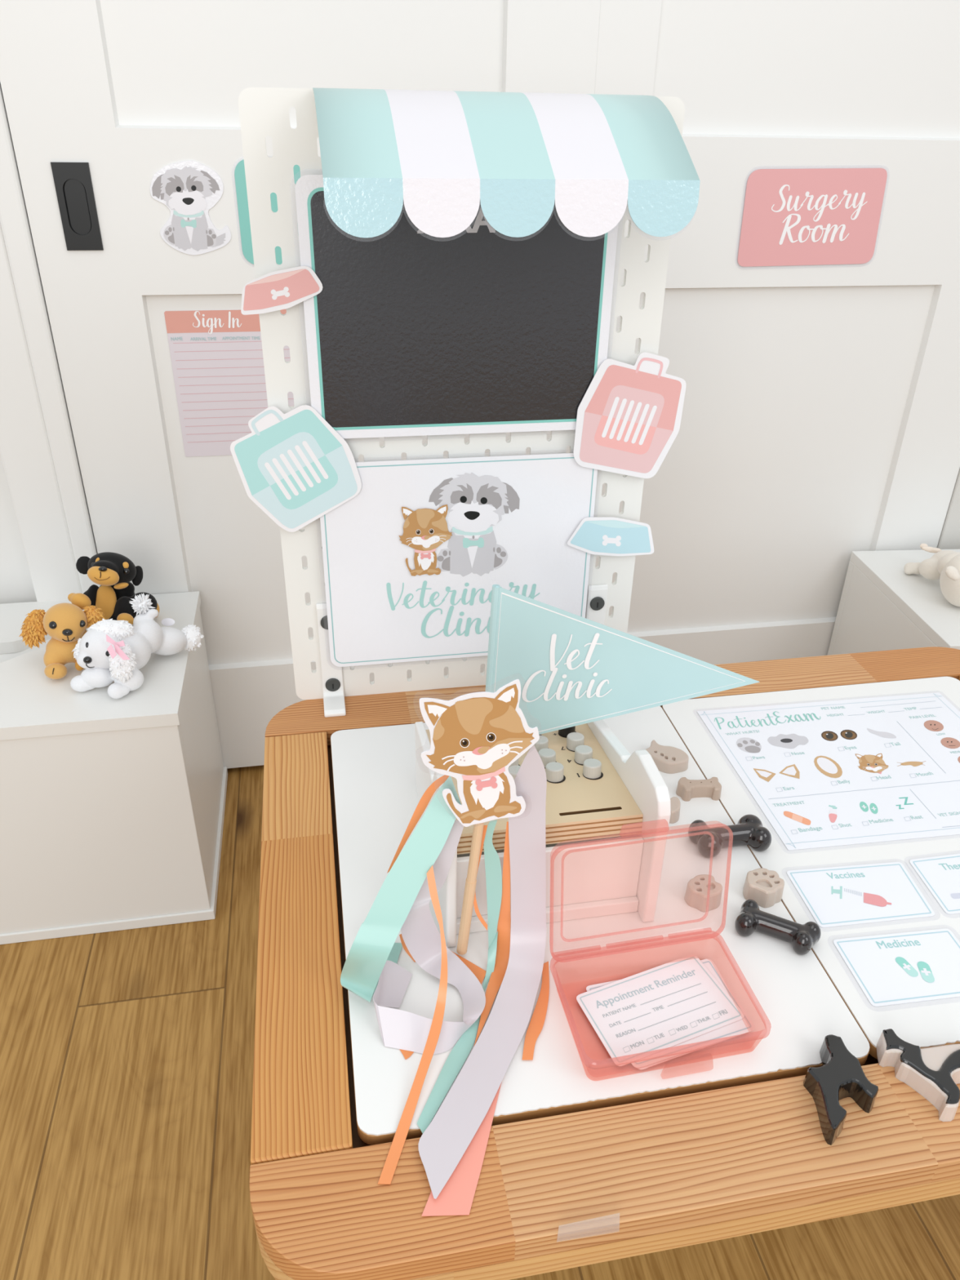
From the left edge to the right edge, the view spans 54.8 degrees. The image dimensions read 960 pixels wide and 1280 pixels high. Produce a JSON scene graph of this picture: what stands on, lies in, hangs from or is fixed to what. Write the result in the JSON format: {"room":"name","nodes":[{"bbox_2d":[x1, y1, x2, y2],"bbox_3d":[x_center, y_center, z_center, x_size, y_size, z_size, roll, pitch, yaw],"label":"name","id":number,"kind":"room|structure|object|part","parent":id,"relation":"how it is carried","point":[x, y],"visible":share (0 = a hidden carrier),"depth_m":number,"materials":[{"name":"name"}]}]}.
{"room":"children's playroom","nodes":[
{"label":"children's playroom","id":0,"kind":"room"},
{"bbox_2d":[0,454,36,604],"bbox_3d":[-0.007,-0.951,1.110,5.400,2.600,0.055,-4,30,-9],"label":"wall","id":1,"kind":"structure","parent":0,"point":[16,585],"depth_m":1.41,"materials":[{"name":"white paint"}]},
{"bbox_2d":[0,82,100,601],"bbox_3d":[-0.620,-0.665,1.094,0.100,2.100,0.045,-4,30,-9],"label":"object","id":2,"kind":"structure","parent":1,"relation":"attached to","point":[38,454],"depth_m":1.28,"materials":[{"name":"white paint"}]},
{"bbox_2d":[0,0,600,768],"bbox_3d":[-0.211,-0.680,1.171,0.728,2.038,0.033,-4,30,-9],"label":"door","id":3,"kind":"structure","parent":1,"relation":"in","point":[100,96],"depth_m":1.18,"materials":[{"name":"white paint"}]},
{"bbox_3d":[-0.508,-0.546,1.169,0.044,0.101,0.003,-4,30,-9],"label":"handle","id":4,"kind":"part","parent":3,"relation":"part of","materials":[{"name":"black paint"}]},
{"bbox_2d":[150,160,231,255],"bbox_3d":[-0.372,-0.555,1.192,0.094,0.111,0.001,-4,30,-9],"label":"sticker","id":5,"kind":"object","parent":3,"relation":"attached to","point":[189,189],"visible":1,"depth_m":1.19,"materials":[{"name":"grey paper"}]},
{"bbox_2d":[164,309,293,457],"bbox_3d":[-0.342,-0.365,1.323,0.182,0.205,0.001,-4,30,-9],"label":"sheet","id":6,"kind":"object","parent":3,"relation":"attached to","point":[216,356],"visible":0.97,"depth_m":1.31,"materials":[{"name":"pink paper"}]},
{"bbox_2d":[234,159,300,264],"bbox_3d":[-0.213,-0.563,1.221,0.214,0.134,0.001,-4,30,-9],"label":"sign","id":7,"kind":"object","parent":3,"relation":"attached to","point":[239,172],"visible":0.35,"depth_m":1.21,"materials":[{"name":"teal paint"}]},
{"bbox_2d":[594,0,959,664],"bbox_3d":[0.490,-0.734,1.288,0.697,2.038,0.030,-4,30,-9],"label":"door","id":8,"kind":"structure","parent":1,"relation":"in","point":[820,424],"depth_m":1.43,"materials":[{"name":"white paint"}]},
{"bbox_2d":[737,168,887,266],"bbox_3d":[0.481,-0.610,1.338,0.225,0.138,0.001,-4,30,-9],"label":"sign","id":9,"kind":"object","parent":8,"relation":"attached to","point":[820,215],"visible":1,"depth_m":1.34,"materials":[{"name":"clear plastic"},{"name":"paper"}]},
{"bbox_2d":[937,468,959,549],"bbox_3d":[0.888,-0.779,1.343,0.109,2.100,0.036,-4,30,-9],"label":"trim","id":10,"kind":"structure","parent":1,"relation":"attached to","point":[949,538],"depth_m":1.65,"materials":[{"name":"white paint"}]},
{"bbox_2d":[0,764,959,1279],"bbox_3d":[0.305,1.127,0.168,5.400,0.050,3.780,-4,30,-9],"label":"floor","id":11,"kind":"structure","parent":0,"point":[126,1056],"depth_m":1.06,"materials":[{"name":"brown wood"}]},
{"bbox_2d":[0,591,227,944],"bbox_3d":[-0.592,0.178,1.371,0.366,0.363,0.342,-4,30,-9],"label":"storage bench","id":12,"kind":"object","parent":11,"relation":"on","point":[112,811],"visible":0.73,"depth_m":1.24,"materials":[{"name":"white paint"}]},
{"bbox_2d":[18,602,105,679],"bbox_3d":[-0.557,-0.009,1.241,0.082,0.089,0.093,24,37,34],"label":"puppy","id":13,"kind":"object","parent":12,"relation":"on","point":[66,623],"visible":0.88,"depth_m":1.22,"materials":[{"name":"plush fabric"},{"name":"yarn"}]},
{"bbox_3d":[-0.590,0.029,1.285,0.364,0.018,0.342,-4,30,-9],"label":"lid","id":14,"kind":"part","parent":12,"relation":"part of","materials":[{"name":"white paint"}]},
{"bbox_3d":[-0.566,0.257,1.235,0.361,0.327,0.017,-4,30,-9],"label":"panel","id":15,"kind":"part","parent":12,"relation":"part of","materials":[{"name":"white paint"}]},
{"bbox_2d":[67,551,159,625],"bbox_3d":[-0.515,-0.063,1.305,0.107,0.116,0.111,-4,30,-9],"label":"puppy","id":16,"kind":"object","parent":12,"relation":"on","point":[113,571],"visible":0.84,"depth_m":1.29,"materials":[{"name":"plush fabric"}]},
{"bbox_3d":[-0.595,0.328,1.457,0.366,0.018,0.342,-4,30,-9],"label":"board","id":17,"kind":"part","parent":12,"relation":"part of","materials":[{"name":"white paint"}]},
{"bbox_2d":[70,592,204,698],"bbox_3d":[-0.463,-0.003,1.228,0.113,0.096,0.166,12,32,18],"label":"puppy","id":18,"kind":"object","parent":12,"relation":"on","point":[110,651],"visible":1,"depth_m":1.19,"materials":[{"name":"plush fabric"},{"name":"yarn"}]},
{"bbox_3d":[-0.426,0.165,1.399,0.018,0.327,0.304,-4,30,-9],"label":"panel","id":19,"kind":"part","parent":12,"relation":"part of","materials":[{"name":"white paint"}]},
{"bbox_3d":[-0.623,0.099,1.508,0.361,0.327,0.018,-4,30,-9],"label":"panel","id":20,"kind":"part","parent":12,"relation":"part of","materials":[{"name":"white paint"}]},
{"bbox_2d":[248,646,959,1279],"bbox_3d":[0.230,0.384,0.925,0.832,0.480,0.572,-4,30,-9],"label":"table","id":21,"kind":"object","parent":11,"relation":"on","point":[561,1192],"visible":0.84,"depth_m":0.57,"materials":[{"name":"brown wood"}]},
{"bbox_2d":[238,87,684,699],"bbox_3d":[-0.013,-0.193,0.876,0.361,0.560,0.006,-4,30,-9],"label":"pegboard","id":22,"kind":"object","parent":21,"relation":"on","point":[264,112],"visible":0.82,"depth_m":0.85,"materials":[{"name":"white paint"}]},
{"bbox_2d":[230,404,361,532],"bbox_3d":[-0.167,-0.155,0.849,0.115,0.120,0.001,-4,30,-9],"label":"cutout","id":23,"kind":"object","parent":22,"relation":"attached to","point":[293,465],"visible":1,"depth_m":0.85,"materials":[{"name":"teal paint"}]},
{"bbox_2d":[315,602,346,717],"bbox_3d":[-0.152,0.021,0.945,0.022,0.115,0.037,-4,30,-9],"label":"clip","id":24,"kind":"object","parent":22,"relation":"attached to","point":[334,703],"visible":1,"depth_m":0.96,"materials":[{"name":"white paint"}]},
{"bbox_3d":[-0.154,-0.018,0.938,0.016,0.016,0.002,-4,30,-9],"label":"screw knob","id":25,"kind":"part","parent":24,"relation":"part of","materials":[{"name":"grey paint"}]},
{"bbox_3d":[-0.155,0.047,0.975,0.016,0.016,0.002,-4,30,-9],"label":"screw knob","id":26,"kind":"part","parent":24,"relation":"part of","materials":[{"name":"grey paint"}]},
{"bbox_2d":[295,174,618,438],"bbox_3d":[-0.016,-0.285,0.809,0.279,0.224,0.001,-4,30,-9],"label":"chalkboard","id":27,"kind":"object","parent":22,"relation":"attached to","point":[479,329],"visible":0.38,"depth_m":0.81,"materials":[{"name":"black paint"}]},
{"bbox_2d":[240,266,322,315],"bbox_3d":[-0.166,-0.291,0.771,0.069,0.038,0.001,-4,30,-9],"label":"cutout","id":28,"kind":"object","parent":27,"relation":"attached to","point":[283,289],"visible":1,"depth_m":0.77,"materials":[{"name":"pink paper"}]},
{"bbox_2d":[320,453,597,666],"bbox_3d":[-0.020,-0.076,0.928,0.278,0.228,0.003,-4,30,-9],"label":"sign","id":29,"kind":"object","parent":22,"relation":"attached to","point":[412,562],"visible":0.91,"depth_m":0.92,"materials":[{"name":"white paper"}]},
{"bbox_2d":[399,504,452,576],"bbox_3d":[-0.053,-0.097,0.908,0.053,0.075,0.001,-4,30,-9],"label":"picture","id":30,"kind":"object","parent":29,"relation":"attached to","point":[425,531],"depth_m":0.91,"materials":[{"name":"brown paper"}]},
{"bbox_2d":[428,472,519,577],"bbox_3d":[-0.006,-0.112,0.911,0.090,0.111,0.001,-4,30,-9],"label":"picture","id":31,"kind":"object","parent":29,"relation":"on","point":[474,517],"depth_m":0.91,"materials":[{"name":"grey paper"}]},
{"bbox_2d":[567,516,653,555],"bbox_3d":[0.134,-0.105,0.941,0.094,0.045,0.001,-4,30,-9],"label":"cutout","id":32,"kind":"object","parent":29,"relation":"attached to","point":[597,535],"visible":1,"depth_m":0.94,"materials":[{"name":"blue paint"}]},
{"bbox_2d":[312,87,700,237],"bbox_3d":[0.015,-0.360,0.699,0.272,0.094,0.136,-4,30,-9],"label":"awning","id":33,"kind":"object","parent":22,"relation":"attached to","point":[443,155],"visible":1,"depth_m":0.67,"materials":[{"name":"teal paint"}]},
{"bbox_2d":[585,584,608,624],"bbox_3d":[0.126,0.000,0.991,0.022,0.115,0.037,-4,30,-9],"label":"clip","id":34,"kind":"object","parent":22,"relation":"attached to","point":[597,594],"visible":0.39,"depth_m":0.98,"materials":[{"name":"white paint"}]},
{"bbox_3d":[0.125,-0.038,0.984,0.016,0.016,0.002,-4,30,-9],"label":"screw knob","id":35,"kind":"part","parent":34,"relation":"part of","materials":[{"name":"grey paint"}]},
{"bbox_2d":[573,351,686,478],"bbox_3d":[0.142,-0.211,0.881,0.106,0.123,0.001,-4,30,-9],"label":"cutout","id":36,"kind":"object","parent":22,"relation":"attached to","point":[628,417],"visible":1,"depth_m":0.88,"materials":[{"name":"pink paper"}]},
{"bbox_2d":[330,706,869,1145],"bbox_3d":[0.058,0.191,0.784,0.349,0.010,0.433,-4,30,-9],"label":"lid","id":37,"kind":"object","parent":21,"relation":"on","point":[792,1003],"visible":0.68,"depth_m":0.68,"materials":[{"name":"white paint"}]},
{"bbox_2d":[340,679,549,1216],"bbox_3d":[-0.010,0.171,0.557,0.153,0.249,0.205,-4,30,-9],"label":"wand","id":38,"kind":"object","parent":37,"relation":"on","point":[475,737],"visible":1,"depth_m":0.62,"materials":[{"name":"printed card"},{"name":"wood"},{"name":"fabric ribbon"}]},
{"bbox_2d":[423,684,534,823],"bbox_3d":[0.000,0.076,0.596,0.071,0.109,0.001,-4,30,-9],"label":"picture","id":39,"kind":"object","parent":38,"relation":"on","point":[475,737],"depth_m":0.60,"materials":[{"name":"brown paper"}]},
{"bbox_2d":[414,720,671,947],"bbox_3d":[0.040,0.124,0.762,0.165,0.126,0.194,-4,30,-9],"label":"cash register","id":40,"kind":"object","parent":37,"relation":"on","point":[596,788],"visible":0.58,"depth_m":0.71,"materials":[{"name":"white paint"},{"name":"wood"},{"name":"black paint"}]},
{"bbox_3d":[-0.037,0.130,0.749,0.008,0.126,0.194,-4,30,-9],"label":"panel","id":41,"kind":"part","parent":40,"relation":"part of","materials":[{"name":"white paint"}]},
{"bbox_3d":[0.052,0.214,0.720,0.147,0.012,0.006,-4,30,-9],"label":"rail","id":42,"kind":"part","parent":40,"relation":"part of","materials":[{"name":"white paint"}]},
{"bbox_3d":[0.052,0.186,0.710,0.147,0.068,0.005,-4,30,-9],"label":"panel","id":43,"kind":"part","parent":40,"relation":"part of","materials":[{"name":"white paint"}]},
{"bbox_2d":[485,584,759,734],"bbox_3d":[0.123,0.019,0.770,0.244,0.161,0.006,-4,30,-9],"label":"pennant flag","id":44,"kind":"object","parent":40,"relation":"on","point":[571,669],"visible":0.93,"depth_m":0.77,"materials":[{"name":"teal paint"}]},
{"bbox_3d":[0.116,0.118,0.774,0.010,0.126,0.194,-4,30,-9],"label":"panel","id":45,"kind":"part","parent":40,"relation":"part of","materials":[{"name":"white paint"}]},
{"bbox_2d":[645,739,688,773],"bbox_3d":[0.181,0.115,0.897,0.043,0.012,0.030,18,34,27],"label":"treat","id":46,"kind":"object","parent":37,"relation":"on","point":[668,759],"visible":0.94,"depth_m":0.89,"materials":[{"name":"beige paint"}]},
{"bbox_2d":[669,796,680,823],"bbox_3d":[0.173,0.152,0.831,0.013,0.013,0.024,7,31,11],"label":"treat","id":47,"kind":"object","parent":37,"relation":"on","point":[675,804],"visible":0.72,"depth_m":0.82,"materials":[{"name":"beige paint"}]},
{"bbox_2d":[675,777,721,801],"bbox_3d":[0.203,0.137,0.858,0.040,0.013,0.021,-1,30,-4],"label":"treat","id":48,"kind":"object","parent":37,"relation":"on","point":[687,789],"visible":1,"depth_m":0.85,"materials":[{"name":"beige paint"}]},
{"bbox_2d":[684,874,722,912],"bbox_3d":[0.179,0.202,0.741,0.028,0.016,0.026,-4,30,-9],"label":"treat","id":49,"kind":"object","parent":37,"relation":"on","point":[703,893],"visible":1,"depth_m":0.73,"materials":[{"name":"beige paint"}]},
{"bbox_2d":[688,813,771,857],"bbox_3d":[0.215,0.168,0.798,0.068,0.021,0.036,-4,30,-9],"label":"treat","id":50,"kind":"object","parent":37,"relation":"on","point":[749,830],"visible":1,"depth_m":0.79,"materials":[{"name":"black paint"}]},
{"bbox_2d":[742,867,784,907],"bbox_3d":[0.229,0.199,0.747,0.032,0.016,0.029,-4,30,-9],"label":"treat","id":51,"kind":"object","parent":37,"relation":"on","point":[763,886],"visible":0.99,"depth_m":0.74,"materials":[{"name":"beige paint"}]},
{"bbox_2d":[734,899,821,955],"bbox_3d":[0.228,0.221,0.709,0.061,0.018,0.031,16,33,23],"label":"treat","id":52,"kind":"object","parent":37,"relation":"on","point":[750,919],"visible":1,"depth_m":0.70,"materials":[{"name":"black paint"}]},
{"bbox_3d":[0.121,0.205,0.623,0.134,0.125,0.112,-4,30,-9],"label":"box","id":53,"kind":"object","parent":37,"relation":"on","visible":0},
{"bbox_2d":[576,954,744,1066],"bbox_3d":[0.126,0.258,0.650,0.103,0.001,0.061,-11,32,-20],"label":"card","id":54,"kind":"object","parent":53,"relation":"in","point":[644,1014],"visible":1,"depth_m":0.65,"materials":[{"name":"white paper"}]},
{"bbox_2d":[586,979,737,1069],"bbox_3d":[0.133,0.259,0.652,0.095,0.001,0.072,-10,32,-18],"label":"card","id":55,"kind":"object","parent":53,"relation":"in","point":[588,988],"visible":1,"depth_m":0.62,"materials":[{"name":"white paper"}]},
{"bbox_2d":[631,958,755,1067],"bbox_3d":[0.134,0.260,0.648,0.101,0.001,0.066,-9,31,-16],"label":"card","id":56,"kind":"object","parent":55,"relation":"on","point":[744,1025],"visible":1,"depth_m":0.63,"materials":[{"name":"white paper"}]},
{"bbox_2d":[662,676,959,1059],"bbox_3d":[0.403,0.165,0.841,0.351,0.010,0.433,-4,30,-9],"label":"lid","id":57,"kind":"object","parent":21,"relation":"on","point":[928,1024],"visible":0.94,"depth_m":0.79,"materials":[{"name":"white paint"}]},
{"bbox_2d":[697,692,959,850],"bbox_3d":[0.385,0.120,0.906,0.294,0.001,0.231,-4,30,-9],"label":"sheet","id":58,"kind":"object","parent":57,"relation":"on","point":[822,774],"visible":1,"depth_m":0.90,"materials":[{"name":"white paper"}]},
{"bbox_2d":[736,737,761,752],"bbox_3d":[0.269,0.105,0.927,0.024,0.001,0.026,-4,30,-9],"label":"picture","id":59,"kind":"object","parent":58,"relation":"on","point":[744,744],"depth_m":0.93,"materials":[{"name":"grey paper"}]},
{"bbox_2d":[767,733,808,748],"bbox_3d":[0.311,0.102,0.934,0.042,0.001,0.025,-4,30,-9],"label":"picture","id":60,"kind":"object","parent":58,"relation":"on","point":[774,740],"depth_m":0.93,"materials":[{"name":"grey paper"}]},
{"bbox_2d":[783,811,810,825],"bbox_3d":[0.285,0.160,0.833,0.025,0.001,0.009,20,35,29],"label":"picture","id":61,"kind":"object","parent":58,"relation":"on","point":[790,818],"depth_m":0.83,"materials":[{"name":"orange paper"}]},
{"bbox_2d":[813,755,842,777],"bbox_3d":[0.338,0.123,0.899,0.024,0.001,0.035,-4,30,-9],"label":"picture","id":62,"kind":"object","parent":58,"relation":"on","point":[824,766],"depth_m":0.90,"materials":[{"name":"brown paper"}]},
{"bbox_2d":[828,804,837,822],"bbox_3d":[0.319,0.157,0.838,0.008,0.001,0.025,11,31,16],"label":"picture","id":63,"kind":"object","parent":58,"relation":"on","point":[833,809],"depth_m":0.84,"materials":[{"name":"pink paper"}]},
{"bbox_2d":[859,801,877,813],"bbox_3d":[0.355,0.153,0.846,0.015,0.001,0.016,7,31,11],"label":"picture","id":64,"kind":"object","parent":58,"relation":"on","point":[865,807],"depth_m":0.85,"materials":[{"name":"teal paper"}]},
{"bbox_2d":[855,753,888,773],"bbox_3d":[0.383,0.120,0.904,0.031,0.001,0.034,2,30,1],"label":"picture","id":65,"kind":"object","parent":58,"relation":"on","point":[865,763],"depth_m":0.90,"materials":[{"name":"brown paper"}]},
{"bbox_2d":[866,728,896,737],"bbox_3d":[0.412,0.095,0.949,0.023,0.001,0.020,-4,30,-9],"label":"picture","id":66,"kind":"object","parent":58,"relation":"on","point":[886,735],"depth_m":0.95},
{"bbox_2d":[895,796,913,808],"bbox_3d":[0.390,0.150,0.853,0.018,0.001,0.015,-4,30,-9],"label":"picture","id":67,"kind":"object","parent":58,"relation":"on","point":[901,802],"depth_m":0.85,"materials":[{"name":"teal paper"}]},
{"bbox_2d":[897,760,925,766],"bbox_3d":[0.422,0.121,0.905,0.032,0.001,0.008,-1,30,-4],"label":"picture","id":68,"kind":"object","parent":58,"relation":"on","point":[900,763],"depth_m":0.90,"materials":[{"name":"brown paper"}]},
{"bbox_2d":[924,720,943,731],"bbox_3d":[0.471,0.089,0.962,0.021,0.001,0.020,-4,30,-9],"label":"picture","id":69,"kind":"object","parent":58,"relation":"on","point":[929,725],"depth_m":0.96,"materials":[{"name":"pink paper"}]},
{"bbox_2d":[940,737,959,748],"bbox_3d":[0.476,0.104,0.936,0.021,0.001,0.019,-4,30,-9],"label":"picture","id":70,"kind":"object","parent":58,"relation":"on","point":[945,742],"depth_m":0.94,"materials":[{"name":"pink paper"}]},
{"bbox_2d":[786,862,934,927],"bbox_3d":[0.311,0.206,0.754,0.112,0.001,0.074,-4,30,-9],"label":"picture card","id":71,"kind":"object","parent":57,"relation":"on","point":[841,895],"visible":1,"depth_m":0.75,"materials":[{"name":"white paper"}]},
{"bbox_2d":[831,886,891,906],"bbox_3d":[0.309,0.208,0.750,0.046,0.001,0.015,8,31,12],"label":"picture","id":72,"kind":"object","parent":71,"relation":"on","point":[841,896],"depth_m":0.75,"materials":[{"name":"paper"}]},
{"bbox_2d":[833,928,959,1006],"bbox_3d":[0.323,0.243,0.691,0.107,0.001,0.073,-4,30,-9],"label":"picture card","id":73,"kind":"object","parent":57,"relation":"on","point":[904,967],"visible":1,"depth_m":0.69,"materials":[{"name":"white paper"}]},
{"bbox_2d":[895,956,934,982],"bbox_3d":[0.323,0.244,0.687,0.026,0.001,0.019,9,31,13],"label":"picture","id":74,"kind":"object","parent":73,"relation":"on","point":[908,969],"depth_m":0.69,"materials":[{"name":"teal paper"}]},
{"bbox_2d":[909,853,959,914],"bbox_3d":[0.424,0.199,0.769,0.126,0.001,0.073,-4,30,-9],"label":"picture card","id":75,"kind":"object","parent":57,"relation":"on","point":[940,874],"visible":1,"depth_m":0.77,"materials":[{"name":"white paper"}]},
{"bbox_2d":[951,893,959,898],"bbox_3d":[0.395,0.207,0.754,0.024,0.001,0.006,-4,30,-9],"label":"picture","id":76,"kind":"object","parent":75,"relation":"on","point":[955,895],"depth_m":0.75},
{"bbox_2d":[803,1034,878,1145],"bbox_3d":[0.230,0.287,0.596,0.044,0.016,0.064,-4,30,-9],"label":"dog figurine","id":77,"kind":"object","parent":21,"relation":"on","point":[842,1075],"visible":1,"depth_m":0.59,"materials":[{"name":"black paint"}]},
{"bbox_2d":[876,1028,959,1121],"bbox_3d":[0.294,0.284,0.603,0.060,0.017,0.052,7,30,9],"label":"dog figurine","id":78,"kind":"object","parent":21,"relation":"on","point":[933,1073],"visible":1,"depth_m":0.60,"materials":[{"name":"beige paint"}]},
{"bbox_2d":[826,549,959,655],"bbox_3d":[0.847,0.078,1.595,0.362,0.363,0.332,-2,30,-5],"label":"storage bench","id":79,"kind":"object","parent":11,"relation":"on","point":[882,606],"visible":0.33,"depth_m":1.54,"materials":[{"name":"white paint"}]},
{"bbox_3d":[0.831,0.000,1.730,0.357,0.327,0.018,-2,30,-5],"label":"panel","id":80,"kind":"part","parent":79,"relation":"part of","materials":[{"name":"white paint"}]},
{"bbox_3d":[0.676,0.082,1.582,0.018,0.327,0.294,-2,30,-5],"label":"panel","id":81,"kind":"part","parent":79,"relation":"part of","materials":[{"name":"white paint"}]},
{"bbox_2d":[903,543,959,606],"bbox_3d":[0.747,-0.112,1.474,0.128,0.084,0.190,-4,30,-9],"label":"plush toy","id":82,"kind":"object","parent":79,"relation":"on","point":[944,566],"visible":1,"depth_m":1.45,"materials":[{"name":"white fabric"}]}
]}

